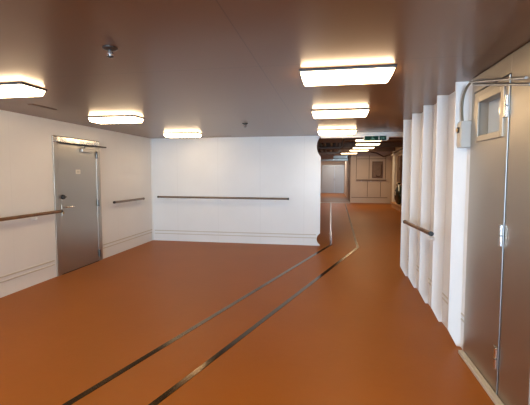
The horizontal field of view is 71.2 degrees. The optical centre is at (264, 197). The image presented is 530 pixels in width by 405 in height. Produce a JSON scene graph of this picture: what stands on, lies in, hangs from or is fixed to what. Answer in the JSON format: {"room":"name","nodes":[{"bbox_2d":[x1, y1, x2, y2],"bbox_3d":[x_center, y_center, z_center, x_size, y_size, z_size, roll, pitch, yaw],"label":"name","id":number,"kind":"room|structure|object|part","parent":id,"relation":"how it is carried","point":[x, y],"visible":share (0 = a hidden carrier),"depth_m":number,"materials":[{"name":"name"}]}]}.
{"room":"ship interior","nodes":[
{"label":"ship interior","id":0,"kind":"room"},
{"bbox_2d":[0,110,152,297],"bbox_3d":[-4.363,0.471,-1.287,0.100,2.330,20.100,1,4,10],"label":"wall","id":1,"kind":"structure","parent":0,"point":[26,160],"depth_m":5.31,"materials":[{"name":"white paint"}]},
{"bbox_2d":[0,260,54,282],"bbox_3d":[-3.629,1.154,2.649,0.013,0.077,5.800,1,4,10],"label":"trim","id":2,"kind":"structure","parent":1,"relation":"attached to","point":[52,260],"depth_m":4.97,"materials":[{"name":"beige"}]},
{"bbox_2d":[0,210,62,220],"bbox_3d":[-3.382,0.349,3.720,0.097,0.121,3.697,1,4,10],"label":"handrail","id":3,"kind":"object","parent":1,"relation":"attached to","point":[56,211],"visible":1,"depth_m":4.96,"materials":[{"name":"brown wood"}]},
{"bbox_2d":[52,135,106,275],"bbox_3d":[-2.969,0.092,6.095,0.209,2.110,1.260,1,4,10],"label":"door","id":4,"kind":"structure","parent":1,"relation":"in","point":[76,161],"depth_m":5.94,"materials":[{"name":"silver metal"}]},
{"bbox_3d":[-3.134,0.132,5.534,0.078,2.105,0.095,1,4,10],"label":"frame post","id":5,"kind":"part","parent":4,"relation":"part of","materials":[{"name":"silver metal"}]},
{"bbox_3d":[-3.046,1.143,6.099,0.080,0.012,0.905,1,4,10],"label":"sill","id":6,"kind":"part","parent":4,"relation":"part of","materials":[{"name":"grey metal"}]},
{"bbox_3d":[-2.959,0.066,6.531,0.078,2.105,0.105,1,4,10],"label":"frame post","id":7,"kind":"part","parent":4,"relation":"part of","materials":[{"name":"silver metal"}]},
{"bbox_2d":[103,229,151,248],"bbox_3d":[-2.759,0.827,7.592,0.013,0.077,1.860,1,4,10],"label":"trim","id":8,"kind":"structure","parent":1,"relation":"attached to","point":[151,229],"depth_m":7.43,"materials":[{"name":"beige"}]},
{"bbox_2d":[113,198,144,205],"bbox_3d":[-2.730,0.088,7.421,0.097,0.115,1.114,1,4,10],"label":"handrail","id":9,"kind":"object","parent":1,"relation":"attached to","point":[136,199],"visible":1,"depth_m":7.30,"materials":[{"name":"grey wood"}]},
{"bbox_3d":[-2.706,0.058,7.415,0.044,0.048,1.090,1,4,10],"label":"rail","id":10,"kind":"part","parent":9,"relation":"part of","materials":[{"name":"grey wood"}]},
{"bbox_2d":[151,139,153,239],"bbox_3d":[-2.584,-0.175,8.472,0.020,2.330,0.020,1,4,10],"label":"trim","id":11,"kind":"structure","parent":1,"relation":"attached to","point":[151,139],"depth_m":8.47,"materials":[{"name":"white paint"}]},
{"bbox_2d":[152,136,320,245],"bbox_3d":[-0.702,-0.156,8.177,3.830,2.330,0.050,1,4,10],"label":"wall","id":12,"kind":"structure","parent":0,"point":[289,167],"depth_m":8.13,"materials":[{"name":"white paint"}]},
{"bbox_2d":[157,196,288,201],"bbox_3d":[-0.957,0.037,8.156,2.984,0.120,0.104,1,4,10],"label":"handrail","id":13,"kind":"object","parent":12,"relation":"attached to","point":[170,197],"visible":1,"depth_m":8.11,"materials":[{"name":"grey wood"}]},
{"bbox_3d":[-0.962,0.008,8.127,2.960,0.053,0.044,1,4,10],"label":"rail","id":14,"kind":"part","parent":13,"relation":"part of","materials":[{"name":"grey wood"}]},
{"bbox_2d":[155,230,315,237],"bbox_3d":[-0.726,0.808,8.221,3.690,0.085,0.018,1,4,10],"label":"trim","id":15,"kind":"structure","parent":12,"relation":"attached to","point":[155,230],"depth_m":8.20,"materials":[{"name":"beige paint"}]},
{"bbox_2d":[0,193,497,404],"bbox_3d":[1.097,1.022,8.931,7.700,0.120,42.200,1,4,10],"label":"floor","id":16,"kind":"structure","parent":0,"point":[361,333],"depth_m":3.70,"materials":[{"name":"orange rubber"}]},
{"bbox_2d":[62,203,331,404],"bbox_3d":[1.198,0.915,9.617,1.436,0.003,19.586,1,4,17],"label":"floor strip","id":17,"kind":"object","parent":16,"relation":"on","point":[88,391],"visible":0.95,"depth_m":3.44,"materials":[{"name":"silver metal"}]},
{"bbox_2d":[149,203,358,404],"bbox_3d":[1.788,0.922,9.507,1.420,0.003,19.614,1,4,18],"label":"floor strip","id":18,"kind":"object","parent":16,"relation":"on","point":[196,371],"visible":1,"depth_m":3.44,"materials":[{"name":"silver metal"}]},
{"bbox_2d":[391,202,400,211],"bbox_3d":[5.530,0.443,14.879,0.325,0.250,3.900,1,4,10],"label":"bench","id":19,"kind":"object","parent":16,"relation":"on","point":[395,205],"visible":0.32,"depth_m":15.43,"materials":[{"name":"brown wood"}]},
{"bbox_2d":[394,183,401,203],"bbox_3d":[5.610,-0.172,15.491,0.356,0.893,0.933,1,4,10],"label":"sack","id":20,"kind":"object","parent":19,"relation":"on","point":[398,191],"visible":0.85,"depth_m":15.23,"materials":[{"name":"black plastic"}]},
{"bbox_2d":[0,0,529,138],"bbox_3d":[-1.696,-0.696,-1.905,5.900,0.080,20.160,1,4,10],"label":"ceiling","id":21,"kind":"structure","parent":0,"point":[208,68],"depth_m":2.48,"materials":[{"name":"white paint"}]},
{"bbox_2d":[0,82,46,97],"bbox_3d":[-2.411,-0.972,3.384,0.704,0.068,0.292,1,4,10],"label":"ceiling light","id":22,"kind":"object","parent":21,"relation":"attached to","point":[16,89],"visible":1,"depth_m":3.28,"materials":[{"name":"grey plastic"}]},
{"bbox_2d":[28,104,56,109],"bbox_3d":[-2.623,-1.068,4.370,0.060,0.010,0.380,1,4,10],"label":"ceiling vent","id":23,"kind":"object","parent":21,"relation":"in","point":[28,104],"visible":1,"depth_m":4.33,"materials":[{"name":"grey metal"}]},
{"bbox_2d":[102,45,117,57],"bbox_3d":[-0.966,-0.902,2.308,0.092,0.064,0.092,1,4,10],"label":"sprinkler head","id":24,"kind":"object","parent":21,"relation":"attached to","point":[109,48],"visible":1,"depth_m":2.29},
{"bbox_2d":[87,115,144,123],"bbox_3d":[-2.091,-1.092,5.202,0.704,0.068,0.292,1,4,10],"label":"ceiling light","id":25,"kind":"object","parent":21,"relation":"attached to","point":[125,118],"visible":1,"depth_m":5.10,"materials":[{"name":"grey plastic"}]},
{"bbox_2d":[163,132,201,137],"bbox_3d":[-1.627,-1.232,7.319,0.704,0.068,0.292,1,4,10],"label":"ceiling light","id":26,"kind":"object","parent":21,"relation":"attached to","point":[192,134],"visible":0.98,"depth_m":7.21,"materials":[{"name":"grey plastic"}]},
{"bbox_2d":[317,129,356,134],"bbox_3d":[1.320,-1.198,6.803,0.704,0.068,0.292,1,4,10],"label":"ceiling light","id":27,"kind":"object","parent":21,"relation":"attached to","point":[343,131],"visible":0.99,"depth_m":6.68,"materials":[{"name":"grey plastic"}]},
{"bbox_2d":[311,108,369,117],"bbox_3d":[0.945,-1.057,4.670,0.704,0.068,0.292,1,4,10],"label":"ceiling light","id":28,"kind":"object","parent":21,"relation":"attached to","point":[330,113],"visible":1,"depth_m":4.56,"materials":[{"name":"grey plastic"}]},
{"bbox_2d":[299,65,396,85],"bbox_3d":[0.628,-0.938,2.872,0.704,0.068,0.292,1,4,10],"label":"ceiling light","id":29,"kind":"object","parent":21,"relation":"attached to","point":[382,73],"visible":1,"depth_m":2.77,"materials":[{"name":"grey plastic"}]},
{"bbox_2d":[321,132,402,138],"bbox_3d":[2.040,-1.212,7.182,1.890,0.093,0.140,1,4,10],"label":"trim","id":30,"kind":"structure","parent":21,"relation":"attached to","point":[362,134],"depth_m":7.13,"materials":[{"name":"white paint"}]},
{"bbox_2d":[364,132,388,140],"bbox_3d":[2.117,-1.165,7.050,0.460,0.164,0.039,1,4,10],"label":"exit sign","id":31,"kind":"object","parent":21,"relation":"hanging from","point":[382,137],"visible":1,"depth_m":7.04,"materials":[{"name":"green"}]},
{"bbox_3d":[2.100,-1.130,7.042,0.400,0.080,0.007,1,4,10],"label":"panel","id":32,"kind":"part","parent":31,"relation":"part of","materials":[{"name":"teal plastic"}]},
{"bbox_2d":[320,161,343,192],"bbox_3d":[5.056,-1.740,28.554,2.060,2.800,0.100,1,4,10],"label":"wall","id":33,"kind":"structure","parent":0,"point":[322,162],"depth_m":28.43,"materials":[{"name":"white paint"}]},
{"bbox_2d":[321,165,343,192],"bbox_3d":[5.215,-1.421,28.495,1.720,2.170,0.122,1,4,10],"label":"door","id":34,"kind":"structure","parent":33,"relation":"in","point":[328,185],"depth_m":28.48,"materials":[{"name":"silver metal"}]},
{"bbox_2d":[344,152,350,200],"bbox_3d":[5.312,-1.428,23.839,0.080,2.800,9.320,1,4,10],"label":"wall","id":35,"kind":"structure","parent":0,"point":[347,164],"depth_m":22.80,"materials":[{"name":"beige paint"}]},
{"bbox_2d":[319,140,402,154],"bbox_3d":[4.435,-2.477,18.185,4.400,0.080,22.400,1,4,10],"label":"ceiling","id":36,"kind":"structure","parent":0,"point":[344,140],"depth_m":14.48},
{"bbox_2d":[320,143,333,158],"bbox_3d":[2.346,-1.933,15.078,0.876,0.605,4.300,1,4,10],"label":"cable tray","id":37,"kind":"object","parent":36,"relation":"hanging from","point":[321,155],"visible":0.47,"depth_m":14.16,"materials":[{"name":"brown metal"}]},
{"bbox_2d":[320,154,333,158],"bbox_3d":[2.346,-1.661,15.096,0.870,0.060,4.300,1,4,10],"label":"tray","id":38,"kind":"object","parent":37,"relation":"on","point":[322,156],"depth_m":14.16,"materials":[{"name":"metal"}]},
{"bbox_2d":[318,143,340,153],"bbox_3d":[1.953,-1.750,12.565,1.268,0.568,0.080,1,4,10],"label":"pipe","id":39,"kind":"object","parent":36,"relation":"hanging from","point":[339,151],"visible":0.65,"depth_m":12.49,"materials":[{"name":"brown metal"}]},
{"bbox_2d":[319,137,342,142],"bbox_3d":[1.775,-1.724,9.952,0.626,0.345,2.000,1,4,10],"label":"cable tray","id":40,"kind":"object","parent":36,"relation":"hanging from","point":[328,140],"visible":0.54,"depth_m":10.15,"materials":[{"name":"brown metal"}]},
{"bbox_2d":[319,138,343,149],"bbox_3d":[1.730,-1.694,11.183,1.308,0.498,0.100,1,4,10],"label":"pipe","id":41,"kind":"object","parent":36,"relation":"hanging from","point":[342,143],"visible":0.62,"depth_m":11.10,"materials":[{"name":"brown metal"}]},
{"bbox_2d":[321,154,347,160],"bbox_3d":[4.100,-2.496,22.821,1.970,0.505,0.660,1,4,10],"label":"air duct","id":42,"kind":"object","parent":36,"relation":"hanging from","point":[344,157],"visible":0.46,"depth_m":22.45,"materials":[{"name":"silver metal"}]},
{"bbox_2d":[349,141,368,150],"bbox_3d":[3.570,-1.964,14.038,0.704,0.405,0.292,1,4,10],"label":"ceiling light","id":43,"kind":"object","parent":36,"relation":"hanging from","point":[352,141],"visible":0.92,"depth_m":13.93,"materials":[{"name":"grey plastic"}]},
{"bbox_2d":[353,142,373,148],"bbox_3d":[3.296,-1.846,12.365,0.704,0.420,0.292,1,4,10],"label":"ceiling light","id":44,"kind":"object","parent":36,"relation":"hanging from","point":[371,147],"visible":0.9,"depth_m":12.32,"materials":[{"name":"grey plastic"}]},
{"bbox_2d":[353,147,373,148],"bbox_3d":[3.296,-1.653,12.377,0.684,0.034,0.274,1,4,10],"label":"diffuser","id":45,"kind":"object","parent":44,"relation":"attached to","point":[353,147],"depth_m":12.30,"materials":[{"name":"white plastic"}]},
{"bbox_2d":[355,139,376,141],"bbox_3d":[2.784,-1.702,9.921,0.704,0.385,0.292,1,4,10],"label":"ceiling light","id":46,"kind":"object","parent":36,"relation":"hanging from","point":[356,140],"visible":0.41,"depth_m":10.01,"materials":[{"name":"grey plastic"}]},
{"bbox_2d":[355,142,380,145],"bbox_3d":[3.053,-1.760,10.989,0.704,0.410,0.292,1,4,10],"label":"ceiling light","id":47,"kind":"object","parent":36,"relation":"hanging from","point":[376,143],"visible":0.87,"depth_m":10.88,"materials":[{"name":"grey plastic"}]},
{"bbox_2d":[356,144,379,145],"bbox_3d":[3.053,-1.572,11.001,0.684,0.034,0.274,1,4,10],"label":"diffuser","id":48,"kind":"object","parent":47,"relation":"attached to","point":[356,144],"depth_m":10.90,"materials":[{"name":"white plastic"}]},
{"bbox_2d":[350,151,390,202],"bbox_3d":[5.454,-1.111,19.052,2.060,2.800,0.080,1,4,10],"label":"wall","id":49,"kind":"structure","parent":0,"point":[358,188],"depth_m":19.04,"materials":[{"name":"white paint"}]},
{"bbox_2d":[351,155,386,197],"bbox_3d":[5.378,-1.069,19.023,1.800,2.180,0.020,1,4,10],"label":"trim","id":50,"kind":"structure","parent":49,"relation":"attached to","point":[356,155],"depth_m":18.99,"materials":[{"name":"brown wood"}]},
{"bbox_2d":[372,161,382,177],"bbox_3d":[5.742,-1.420,18.878,0.520,0.840,0.122,1,4,10],"label":"notice board","id":51,"kind":"object","parent":49,"relation":"attached to","point":[377,166],"visible":1,"depth_m":18.89,"materials":[{"name":"brown wood"}]},
{"bbox_2d":[390,147,402,203],"bbox_3d":[5.268,-0.648,12.054,0.100,2.800,14.000,1,4,10],"label":"wall","id":52,"kind":"structure","parent":0,"point":[396,148],"depth_m":18.45,"materials":[{"name":"beige paint"}]},
{"bbox_2d":[318,147,394,151],"bbox_3d":[4.267,-2.331,18.021,3.970,0.194,0.100,1,4,10],"label":"trim","id":53,"kind":"structure","parent":52,"relation":"attached to","point":[376,148],"depth_m":17.90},
{"bbox_2d":[321,142,402,147],"bbox_3d":[3.713,-2.112,14.876,3.970,0.214,0.100,1,4,10],"label":"trim","id":54,"kind":"structure","parent":52,"relation":"attached to","point":[346,144],"depth_m":14.77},
{"bbox_2d":[352,148,402,156],"bbox_3d":[5.335,-1.917,14.576,1.551,0.347,8.640,0,4,-2],"label":"pipe","id":55,"kind":"object","parent":54,"relation":"hanging from","point":[401,148],"visible":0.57,"depth_m":17.77,"materials":[{"name":"metal"}]},
{"bbox_2d":[344,137,402,139],"bbox_3d":[3.108,-1.885,11.437,3.970,0.214,0.100,1,4,10],"label":"trim","id":56,"kind":"structure","parent":52,"relation":"attached to","point":[390,138],"depth_m":11.30,"materials":[{"name":"metal"}]},
{"bbox_2d":[391,151,398,201],"bbox_3d":[5.969,-0.854,17.055,0.250,2.550,0.600,1,4,10],"label":"trim","id":57,"kind":"structure","parent":52,"relation":"attached to","point":[395,155],"depth_m":16.82,"materials":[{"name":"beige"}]},
{"bbox_2d":[397,155,402,181],"bbox_3d":[5.832,-1.234,15.986,0.160,1.150,0.800,1,4,10],"label":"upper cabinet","id":58,"kind":"object","parent":52,"relation":"attached to","point":[400,158],"visible":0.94,"depth_m":15.78,"materials":[{"name":"brown wood"}]},
{"bbox_3d":[5.786,-1.234,15.994,0.017,1.030,0.680,1,4,10],"label":"door","id":59,"kind":"part","parent":58,"relation":"part of","materials":[{"name":"brown wood"}]},
{"bbox_2d":[408,80,472,349],"bbox_3d":[2.005,0.101,4.306,0.135,2.330,2.435,1,4,10],"label":"wall","id":60,"kind":"structure","parent":0,"point":[452,95],"depth_m":3.71,"materials":[{"name":"white paint"}]},
{"bbox_2d":[400,120,411,275],"bbox_3d":[2.095,0.021,5.515,0.110,2.330,0.022,1,4,10],"label":"trim","id":61,"kind":"structure","parent":60,"relation":"attached to","point":[406,123],"depth_m":5.50,"materials":[{"name":"white paint"}]},
{"bbox_2d":[408,113,420,287],"bbox_3d":[1.995,0.058,4.945,0.110,2.330,0.022,1,4,10],"label":"trim","id":62,"kind":"structure","parent":60,"relation":"attached to","point":[416,118],"depth_m":4.93,"materials":[{"name":"white paint"}]},
{"bbox_2d":[403,220,434,240],"bbox_3d":[1.777,0.370,4.296,0.095,0.155,1.316,1,4,10],"label":"handrail","id":63,"kind":"object","parent":60,"relation":"attached to","point":[430,233],"visible":1,"depth_m":4.04,"materials":[{"name":"brown wood"}]},
{"bbox_3d":[1.754,0.342,4.298,0.044,0.093,1.292,1,4,10],"label":"rail","id":64,"kind":"part","parent":63,"relation":"part of","materials":[{"name":"brown wood"}]},
{"bbox_2d":[418,105,433,302],"bbox_3d":[1.891,0.098,4.350,0.110,2.330,0.022,1,4,10],"label":"trim","id":65,"kind":"structure","parent":60,"relation":"attached to","point":[428,110],"depth_m":4.33,"materials":[{"name":"white paint"}]},
{"bbox_2d":[431,95,448,321],"bbox_3d":[1.794,0.134,3.805,0.110,2.330,0.022,1,4,10],"label":"trim","id":66,"kind":"structure","parent":60,"relation":"attached to","point":[442,112],"depth_m":3.79,"materials":[{"name":"white paint"}]},
{"bbox_2d":[447,81,469,346],"bbox_3d":[1.698,0.170,3.255,0.110,2.330,0.022,1,4,10],"label":"trim","id":67,"kind":"structure","parent":60,"relation":"attached to","point":[459,170],"depth_m":3.25,"materials":[{"name":"white paint"}]},
{"bbox_2d":[456,121,470,147],"bbox_3d":[1.681,-0.534,3.143,0.102,0.220,0.109,1,4,10],"label":"control box","id":68,"kind":"object","parent":60,"relation":"attached to","point":[463,130],"visible":1,"depth_m":3.09,"materials":[{"name":"grey paint"}]},
{"bbox_3d":[1.651,-0.534,3.150,0.007,0.190,0.088,1,4,10],"label":"plate","id":69,"kind":"part","parent":68,"relation":"part of","materials":[{"name":"beige plastic"}]},
{"bbox_2d":[461,83,470,120],"bbox_3d":[1.671,-0.793,3.073,0.025,0.308,0.137,0,4,0],"label":"cable","id":70,"kind":"object","parent":68,"relation":"attached to","point":[468,84],"visible":0.93,"depth_m":3.12,"materials":[{"name":"grey plastic"}]},
{"bbox_2d":[463,42,529,404],"bbox_3d":[1.683,0.216,2.595,0.177,2.325,1.055,1,4,10],"label":"door","id":71,"kind":"structure","parent":60,"relation":"in","point":[496,340],"depth_m":2.50,"materials":[{"name":"grey metal"}]},
{"bbox_3d":[1.783,0.184,3.089,0.150,2.325,0.044,1,4,10],"label":"frame post","id":72,"kind":"part","parent":71,"relation":"part of","materials":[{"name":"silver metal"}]},
{"bbox_2d":[458,350,503,404],"bbox_3d":[1.597,1.361,2.679,0.041,0.030,1.040,1,4,10],"label":"baseboard","id":73,"kind":"structure","parent":71,"relation":"attached to","point":[474,370],"depth_m":2.74,"materials":[{"name":"beige"}]},
{"bbox_3d":[1.725,-0.892,2.688,0.150,0.125,0.626,1,4,10],"label":"head panel","id":74,"kind":"part","parent":71,"relation":"part of","materials":[{"name":"beige metal"}]},
{"bbox_2d":[469,76,528,82],"bbox_3d":[1.596,-0.811,2.558,0.050,0.202,0.888,1,4,10],"label":"conduit","id":75,"kind":"object","parent":71,"relation":"attached to","point":[522,77],"visible":1,"depth_m":2.42,"materials":[{"name":"grey metal"}]},
{"bbox_2d":[472,83,529,85],"bbox_3d":[1.609,-0.782,2.557,0.025,0.219,0.889,1,4,10],"label":"conduit","id":76,"kind":"object","parent":71,"relation":"attached to","point":[473,84],"visible":1,"depth_m":2.48,"materials":[{"name":"grey metal"}]},
{"bbox_3d":[1.638,0.238,2.264,0.150,2.325,0.385,1,4,10],"label":"frame panel","id":77,"kind":"part","parent":71,"relation":"part of","materials":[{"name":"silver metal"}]}
]}

